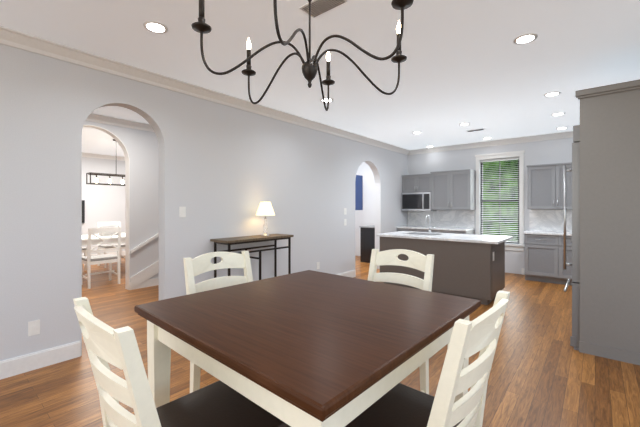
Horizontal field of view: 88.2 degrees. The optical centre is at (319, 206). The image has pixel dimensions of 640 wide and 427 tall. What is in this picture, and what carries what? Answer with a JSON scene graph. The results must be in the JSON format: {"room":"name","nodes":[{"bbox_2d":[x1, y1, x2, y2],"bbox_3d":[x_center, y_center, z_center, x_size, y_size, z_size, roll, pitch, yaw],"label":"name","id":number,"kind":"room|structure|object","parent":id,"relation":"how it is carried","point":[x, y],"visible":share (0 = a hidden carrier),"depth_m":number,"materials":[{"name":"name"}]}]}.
{"room":"kitchen","nodes":[
{"label":"kitchen","id":0,"kind":"room"},
{"bbox_2d":[82,157,124,254],"bbox_3d":[-6.315,-0.020,8.040,0.140,2.700,6.880,0,0,40],"label":"wall","id":1,"kind":"structure","parent":0,"point":[104,203],"depth_m":8.65,"materials":[{"name":"paint"}]},
{"bbox_2d":[82,200,84,222],"bbox_3d":[-6.269,0.115,7.943,0.045,0.570,1.010,0,0,40],"label":"picture","id":2,"kind":"object","parent":1,"relation":"attached to","point":[83,211],"visible":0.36,"depth_m":8.29},
{"bbox_2d":[82,152,124,160],"bbox_3d":[-6.229,-1.317,7.968,0.085,0.105,6.600,0,0,40],"label":"crown molding","id":3,"kind":"structure","parent":1,"relation":"attached to","point":[111,157],"depth_m":8.64,"materials":[{"name":"white wood"}]},
{"bbox_2d":[82,251,124,255],"bbox_3d":[-6.255,1.268,7.990,0.016,0.125,6.600,0,0,40],"label":"baseboard","id":4,"kind":"structure","parent":1,"relation":"attached to","point":[122,252],"depth_m":8.82,"materials":[{"name":"white wood"}]},
{"bbox_2d":[84,121,158,278],"bbox_3d":[-3.291,-0.020,5.111,0.140,2.700,5.080,0,0,40],"label":"wall","id":5,"kind":"structure","parent":0,"point":[142,147],"depth_m":5.41,"materials":[{"name":"paint"}]},
{"bbox_2d":[83,125,129,289],"bbox_3d":[-3.422,0.058,4.954,0.144,2.545,0.990,0,0,40],"label":"door frame","id":6,"kind":"structure","parent":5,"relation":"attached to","point":[127,212],"depth_m":5.29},
{"bbox_2d":[85,113,153,131],"bbox_3d":[-3.204,-1.317,5.038,0.085,0.105,4.800,0,0,40],"label":"crown molding","id":7,"kind":"structure","parent":5,"relation":"attached to","point":[97,118],"depth_m":5.13,"materials":[{"name":"white wood"}]},
{"bbox_2d":[130,233,158,289],"bbox_3d":[-2.386,0.441,6.046,0.040,1.778,2.005,0,0,40],"label":"trim rail","id":8,"kind":"object","parent":5,"relation":"attached to","point":[143,275],"visible":0.36,"depth_m":5.44,"materials":[{"name":"white wood"}]},
{"bbox_2d":[130,278,158,289],"bbox_3d":[-2.366,1.268,6.091,0.016,0.125,2.110,0,0,40],"label":"baseboard","id":9,"kind":"structure","parent":5,"relation":"attached to","point":[155,281],"depth_m":5.50,"materials":[{"name":"white wood"}]},
{"bbox_2d":[0,44,407,360],"bbox_3d":[-1.127,-0.020,4.268,0.140,2.700,10.290,0,0,40],"label":"wall","id":10,"kind":"structure","parent":0,"point":[229,169],"depth_m":3.62,"materials":[{"name":"paint"}]},
{"bbox_2d":[28,320,39,335],"bbox_3d":[-2.341,0.990,2.701,0.010,0.118,0.075,0,0,40],"label":"outlet","id":11,"kind":"object","parent":10,"relation":"attached to","point":[33,327],"depth_m":2.70,"materials":[{"name":"white plastic"}]},
{"bbox_2d":[0,341,80,379],"bbox_3d":[-3.255,1.262,1.609,0.016,0.137,3.480,0,0,40],"label":"baseboard","id":12,"kind":"structure","parent":10,"relation":"attached to","point":[31,361],"depth_m":2.72,"materials":[{"name":"white wood"}]},
{"bbox_2d":[80,102,165,355],"bbox_3d":[-1.951,0.154,3.285,0.144,2.352,0.765,0,0,40],"label":"door frame","id":13,"kind":"structure","parent":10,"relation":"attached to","point":[150,120],"depth_m":3.53,"materials":[{"name":"paint"}]},
{"bbox_2d":[179,207,185,216],"bbox_3d":[-1.528,0.055,3.671,0.010,0.118,0.075,0,0,40],"label":"light switch","id":14,"kind":"object","parent":10,"relation":"attached to","point":[182,210],"depth_m":3.67,"materials":[{"name":"white plastic"}]},
{"bbox_2d":[0,26,411,153],"bbox_3d":[-1.085,-1.317,4.141,0.085,0.105,10.150,0,0,40],"label":"crown molding","id":15,"kind":"structure","parent":10,"relation":"attached to","point":[27,42],"depth_m":3.40,"materials":[{"name":"white wood"}]},
{"bbox_2d":[336,270,355,277],"bbox_3d":[-0.487,1.262,4.908,0.016,0.137,3.605,0,0,40],"label":"baseboard","id":16,"kind":"structure","parent":10,"relation":"attached to","point":[352,273],"depth_m":6.13,"materials":[{"name":"white wood"}]},
{"bbox_2d":[355,160,380,268],"bbox_3d":[0.930,0.193,6.719,0.144,2.275,0.990,0,0,40],"label":"door frame","id":17,"kind":"structure","parent":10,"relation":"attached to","point":[375,171],"depth_m":7.08,"materials":[{"name":"paint"}]},
{"bbox_2d":[0,256,639,426],"bbox_3d":[-1.596,1.380,4.766,11.900,0.100,10.450,0,0,40],"label":"floor","id":18,"kind":"structure","parent":0,"point":[543,373],"depth_m":2.59,"materials":[{"name":"brown wood"}]},
{"bbox_2d":[82,247,86,270],"bbox_3d":[-5.228,0.838,6.893,0.510,0.985,0.480,0,0,40],"label":"chair","id":19,"kind":"object","parent":18,"relation":"on","point":[84,250],"visible":0.12,"depth_m":6.90,"materials":[{"name":"white wood"}]},
{"bbox_2d":[82,227,120,288],"bbox_3d":[-3.773,0.838,5.672,0.510,0.985,0.480,0,0,40],"label":"chair","id":20,"kind":"object","parent":18,"relation":"on","point":[88,260],"visible":0.83,"depth_m":5.55,"materials":[{"name":"white wood"}]},
{"bbox_2d":[82,233,124,244],"bbox_3d":[-4.160,0.950,6.689,1.000,0.760,2.200,0,0,40],"label":"dining table","id":21,"kind":"object","parent":18,"relation":"on","point":[96,240],"visible":0.08,"depth_m":6.21,"materials":[{"name":"white wood"}]},
{"bbox_2d":[99,232,117,235],"bbox_3d":[-4.224,0.534,6.612,0.200,0.069,0.300,0,0,40],"label":"centerpiece","id":22,"kind":"object","parent":21,"relation":"on","point":[107,234],"visible":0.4,"depth_m":6.52},
{"bbox_2d":[97,222,124,267],"bbox_3d":[-4.714,0.838,7.506,0.510,0.985,0.480,0,0,40],"label":"chair","id":23,"kind":"object","parent":18,"relation":"on","point":[104,246],"visible":0.44,"depth_m":7.48,"materials":[{"name":"white wood"}]},
{"bbox_2d":[73,297,290,426],"bbox_3d":[-0.437,0.802,1.075,0.442,1.055,0.578,0,0,40],"label":"chair","id":24,"kind":"object","parent":18,"relation":"on","point":[219,403],"visible":0.94,"depth_m":0.89,"materials":[{"name":"white wood"}]},
{"bbox_2d":[183,251,252,392],"bbox_3d":[-0.434,0.802,1.826,0.578,1.055,0.442,0,0,40],"label":"chair","id":25,"kind":"object","parent":18,"relation":"on","point":[198,265],"visible":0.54,"depth_m":1.95,"materials":[{"name":"white wood"}]},
{"bbox_2d":[210,234,293,279],"bbox_3d":[-0.830,0.855,4.201,0.340,0.950,1.060,0,0,40],"label":"console","id":26,"kind":"object","parent":18,"relation":"on","point":[230,241],"visible":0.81,"depth_m":4.11,"materials":[{"name":"brown wood"}]},
{"bbox_2d":[256,200,274,235],"bbox_3d":[-0.717,0.144,4.335,0.250,0.470,0.255,0,0,40],"label":"lamp","id":27,"kind":"object","parent":26,"relation":"on","point":[265,208],"visible":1,"depth_m":4.27,"materials":[{"name":"white fabric"}]},
{"bbox_2d":[134,270,480,426],"bbox_3d":[-0.034,0.875,1.451,1.116,0.910,1.116,0,0,40],"label":"table","id":28,"kind":"object","parent":18,"relation":"on","point":[308,348],"visible":0.88,"depth_m":1.14,"materials":[{"name":"brown wood"}]},
{"bbox_2d":[359,225,374,262],"bbox_3d":[1.366,0.895,8.024,0.590,0.870,0.590,0,0,40],"label":"winecooler","id":29,"kind":"object","parent":18,"relation":"on","point":[367,239],"visible":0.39,"depth_m":7.88,"materials":[{"name":"black glass"}]},
{"bbox_2d":[368,249,433,393],"bbox_3d":[0.354,0.802,1.925,0.442,1.055,0.578,0,0,40],"label":"chair","id":30,"kind":"object","parent":18,"relation":"on","point":[420,261],"visible":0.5,"depth_m":2.07,"materials":[{"name":"white wood"}]},
{"bbox_2d":[397,230,419,231],"bbox_3d":[2.172,0.907,7.640,0.570,0.845,0.596,0,0,40],"label":"base cabinet","id":31,"kind":"object","parent":18,"relation":"on","point":[397,230],"depth_m":7.37,"materials":[{"name":"grey wood"}]},
{"bbox_2d":[345,290,509,426],"bbox_3d":[0.307,0.802,1.126,0.578,1.055,0.442,0,0,40],"label":"chair","id":32,"kind":"object","parent":18,"relation":"on","point":[399,405],"visible":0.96,"depth_m":0.92,"materials":[{"name":"white wood"}]},
{"bbox_2d":[420,230,443,232],"bbox_3d":[2.538,0.907,7.332,0.623,0.845,0.596,0,0,40],"label":"base cabinet","id":33,"kind":"object","parent":18,"relation":"on","point":[435,231],"depth_m":7.03,"materials":[{"name":"grey wood"}]},
{"bbox_2d":[380,235,504,304],"bbox_3d":[1.921,0.907,5.268,1.682,0.844,0.900,0,0,40],"label":"kitchen island","id":34,"kind":"object","parent":18,"relation":"on","point":[471,266],"depth_m":4.71,"materials":[{"name":"grey wood"}]},
{"bbox_2d":[384,231,511,242],"bbox_3d":[1.935,0.468,5.256,1.820,0.035,0.980,0,0,40],"label":"island countertop","id":35,"kind":"structure","parent":34,"relation":"on","point":[447,238],"depth_m":5.03,"materials":[{"name":"white stone"}]},
{"bbox_2d":[444,230,474,234],"bbox_3d":[2.905,0.907,7.025,0.569,0.845,0.596,0,0,40],"label":"base cabinet","id":36,"kind":"object","parent":18,"relation":"on","point":[445,231],"depth_m":6.76,"materials":[{"name":"grey wood"}]},
{"bbox_2d":[396,226,474,229],"bbox_3d":[2.532,0.467,7.324,1.528,0.035,0.617,0,0,40],"label":"countertop","id":37,"kind":"structure","parent":36,"relation":"on","point":[398,227],"depth_m":7.24,"materials":[{"name":"white stone"}]},
{"bbox_2d":[525,234,562,283],"bbox_3d":[4.103,0.907,6.020,0.559,0.845,0.596,0,0,40],"label":"base cabinet","id":38,"kind":"object","parent":18,"relation":"on","point":[544,247],"depth_m":5.79,"materials":[{"name":"grey wood"}]},
{"bbox_2d":[523,230,571,237],"bbox_3d":[4.493,0.467,5.678,1.636,0.035,0.617,0,0,40],"label":"countertop","id":39,"kind":"structure","parent":38,"relation":"on","point":[569,232],"depth_m":5.90,"materials":[{"name":"white stone"}]},
{"bbox_2d":[563,234,571,284],"bbox_3d":[4.463,0.907,5.717,0.618,0.845,0.596,0,0,40],"label":"base cabinet","id":40,"kind":"object","parent":18,"relation":"on","point":[567,273],"depth_m":5.58,"materials":[{"name":"grey wood"}]},
{"bbox_2d":[564,79,639,364],"bbox_3d":[2.904,0.133,3.179,0.857,2.395,0.960,0,0,40],"label":"fridge","id":41,"kind":"object","parent":18,"relation":"on","point":[605,170],"visible":1,"depth_m":2.91,"materials":[{"name":"painted wood"},{"name":"metal"}]},
{"bbox_2d":[0,0,639,156],"bbox_3d":[-1.596,-1.420,4.766,11.900,0.100,10.450,0,0,40],"label":"ceiling","id":42,"kind":"structure","parent":0,"point":[472,63],"depth_m":2.96,"materials":[{"name":"paint"}]},
{"bbox_2d":[86,139,124,185],"bbox_3d":[-4.144,-0.905,6.708,0.236,0.927,0.966,0,0,40],"label":"dining pendant light","id":43,"kind":"object","parent":42,"relation":"hanging from","point":[109,175],"visible":0.69,"depth_m":6.56,"materials":[{"name":"black metal"}]},
{"bbox_2d":[143,21,167,33],"bbox_3d":[-1.250,-1.367,2.511,0.169,0.009,0.169,0,0,34],"label":"recessed light","id":44,"kind":"object","parent":42,"relation":"in","point":[156,27],"depth_m":2.50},
{"bbox_2d":[191,0,413,110],"bbox_3d":[-0.043,-0.929,1.362,0.911,0.879,0.814,0,0,40],"label":"chandelier","id":45,"kind":"object","parent":42,"relation":"hanging from","point":[310,67],"visible":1,"depth_m":1.33,"materials":[{"name":"black metal"}]},
{"bbox_2d":[299,0,347,17],"bbox_3d":[0.021,-1.365,2.228,0.300,0.013,0.150,0,0,40],"label":"ceiling vent","id":46,"kind":"object","parent":42,"relation":"in","point":[319,7],"depth_m":2.24,"materials":[{"name":"white metal"}]},
{"bbox_2d":[320,98,332,101],"bbox_3d":[0.088,-1.367,4.221,0.169,0.009,0.169,0,0,31],"label":"recessed light","id":47,"kind":"object","parent":42,"relation":"in","point":[330,99],"depth_m":4.22,"materials":[{"name":"white glass"}]},
{"bbox_2d":[467,128,484,131],"bbox_3d":[2.768,-1.365,5.876,0.280,0.013,0.120,0,0,40],"label":"ceiling vent","id":48,"kind":"object","parent":42,"relation":"in","point":[481,128],"depth_m":5.86,"materials":[{"name":"white metal"}]},
{"bbox_2d":[513,33,537,43],"bbox_3d":[1.670,-1.367,2.684,0.169,0.009,0.169,0,0,31],"label":"recessed light","id":49,"kind":"object","parent":42,"relation":"in","point":[525,38],"depth_m":2.67,"materials":[{"name":"white glass"}]},
{"bbox_2d":[544,91,560,96],"bbox_3d":[2.812,-1.367,3.998,0.169,0.009,0.169,0,0,31],"label":"recessed light","id":50,"kind":"object","parent":42,"relation":"in","point":[549,94],"depth_m":4.00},
{"bbox_2d":[551,112,564,115],"bbox_3d":[3.510,-1.367,4.861,0.169,0.009,0.169,0,0,34],"label":"recessed light","id":51,"kind":"object","parent":42,"relation":"in","point":[561,113],"depth_m":4.86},
{"bbox_2d":[355,137,572,273],"bbox_3d":[3.070,-0.020,7.371,6.280,2.700,0.140,0,0,40],"label":"wall","id":52,"kind":"structure","parent":0,"point":[554,151],"depth_m":7.06,"materials":[{"name":"paint"}]},
{"bbox_2d":[355,175,362,209],"bbox_3d":[0.947,-0.370,8.473,0.030,0.900,0.500,0,0,40],"label":"picture","id":53,"kind":"object","parent":52,"relation":"attached to","point":[359,192],"visible":0.64,"depth_m":8.54},
{"bbox_2d":[402,174,429,192],"bbox_3d":[2.314,-0.540,7.696,0.716,0.410,0.327,0,0,40],"label":"upper cabinet","id":54,"kind":"object","parent":52,"relation":"attached to","point":[416,183],"depth_m":7.57,"materials":[{"name":"grey wood"}]},
{"bbox_2d":[401,192,436,210],"bbox_3d":[2.288,-0.122,7.662,0.703,0.415,0.413,0,0,40],"label":"microwave","id":55,"kind":"object","parent":54,"relation":"attached to","point":[419,201],"visible":0.96,"depth_m":7.51,"materials":[{"name":"silver metal"}]},
{"bbox_2d":[408,210,474,225],"bbox_3d":[2.724,0.258,7.555,1.526,0.384,0.016,0,0,40],"label":"backsplash","id":56,"kind":"structure","parent":52,"relation":"attached to","point":[439,217],"depth_m":7.48,"materials":[{"name":"white stone"}]},
{"bbox_2d":[430,169,475,208],"bbox_3d":[2.892,-0.357,7.185,0.826,0.836,0.367,0,0,40],"label":"upper cabinet","id":57,"kind":"object","parent":52,"relation":"attached to","point":[452,190],"depth_m":7.01,"materials":[{"name":"grey wood"}]},
{"bbox_2d":[412,131,572,153],"bbox_3d":[3.748,-1.317,6.654,4.040,0.105,0.085,0,0,40],"label":"crown molding","id":58,"kind":"structure","parent":52,"relation":"attached to","point":[569,134],"depth_m":6.73,"materials":[{"name":"white wood"}]},
{"bbox_2d":[475,150,524,250],"bbox_3d":[3.689,-0.120,6.793,0.920,1.980,0.150,0,0,40],"label":"window unit","id":59,"kind":"structure","parent":52,"relation":"in","point":[513,155],"depth_m":6.73,"materials":[{"name":"white wood"}]},
{"bbox_2d":[527,162,571,208],"bbox_3d":[4.335,-0.367,6.001,0.919,0.816,0.327,0,0,40],"label":"upper cabinet","id":60,"kind":"object","parent":52,"relation":"attached to","point":[545,186],"depth_m":5.96,"materials":[{"name":"grey wood"}]},
{"bbox_2d":[531,210,571,229],"bbox_3d":[4.694,0.250,5.902,1.616,0.400,0.016,0,0,40],"label":"backsplash","id":61,"kind":"structure","parent":52,"relation":"attached to","point":[540,219],"depth_m":6.20,"materials":[{"name":"white stone"}]},
{"label":"outside","id":62,"kind":"structure","parent":0,"visible":0},
{"bbox_2d":[483,160,517,240],"bbox_3d":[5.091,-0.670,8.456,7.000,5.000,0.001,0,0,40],"label":"garden","id":63,"kind":"object","parent":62,"point":[510,191],"depth_m":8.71,"materials":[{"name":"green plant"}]}
]}

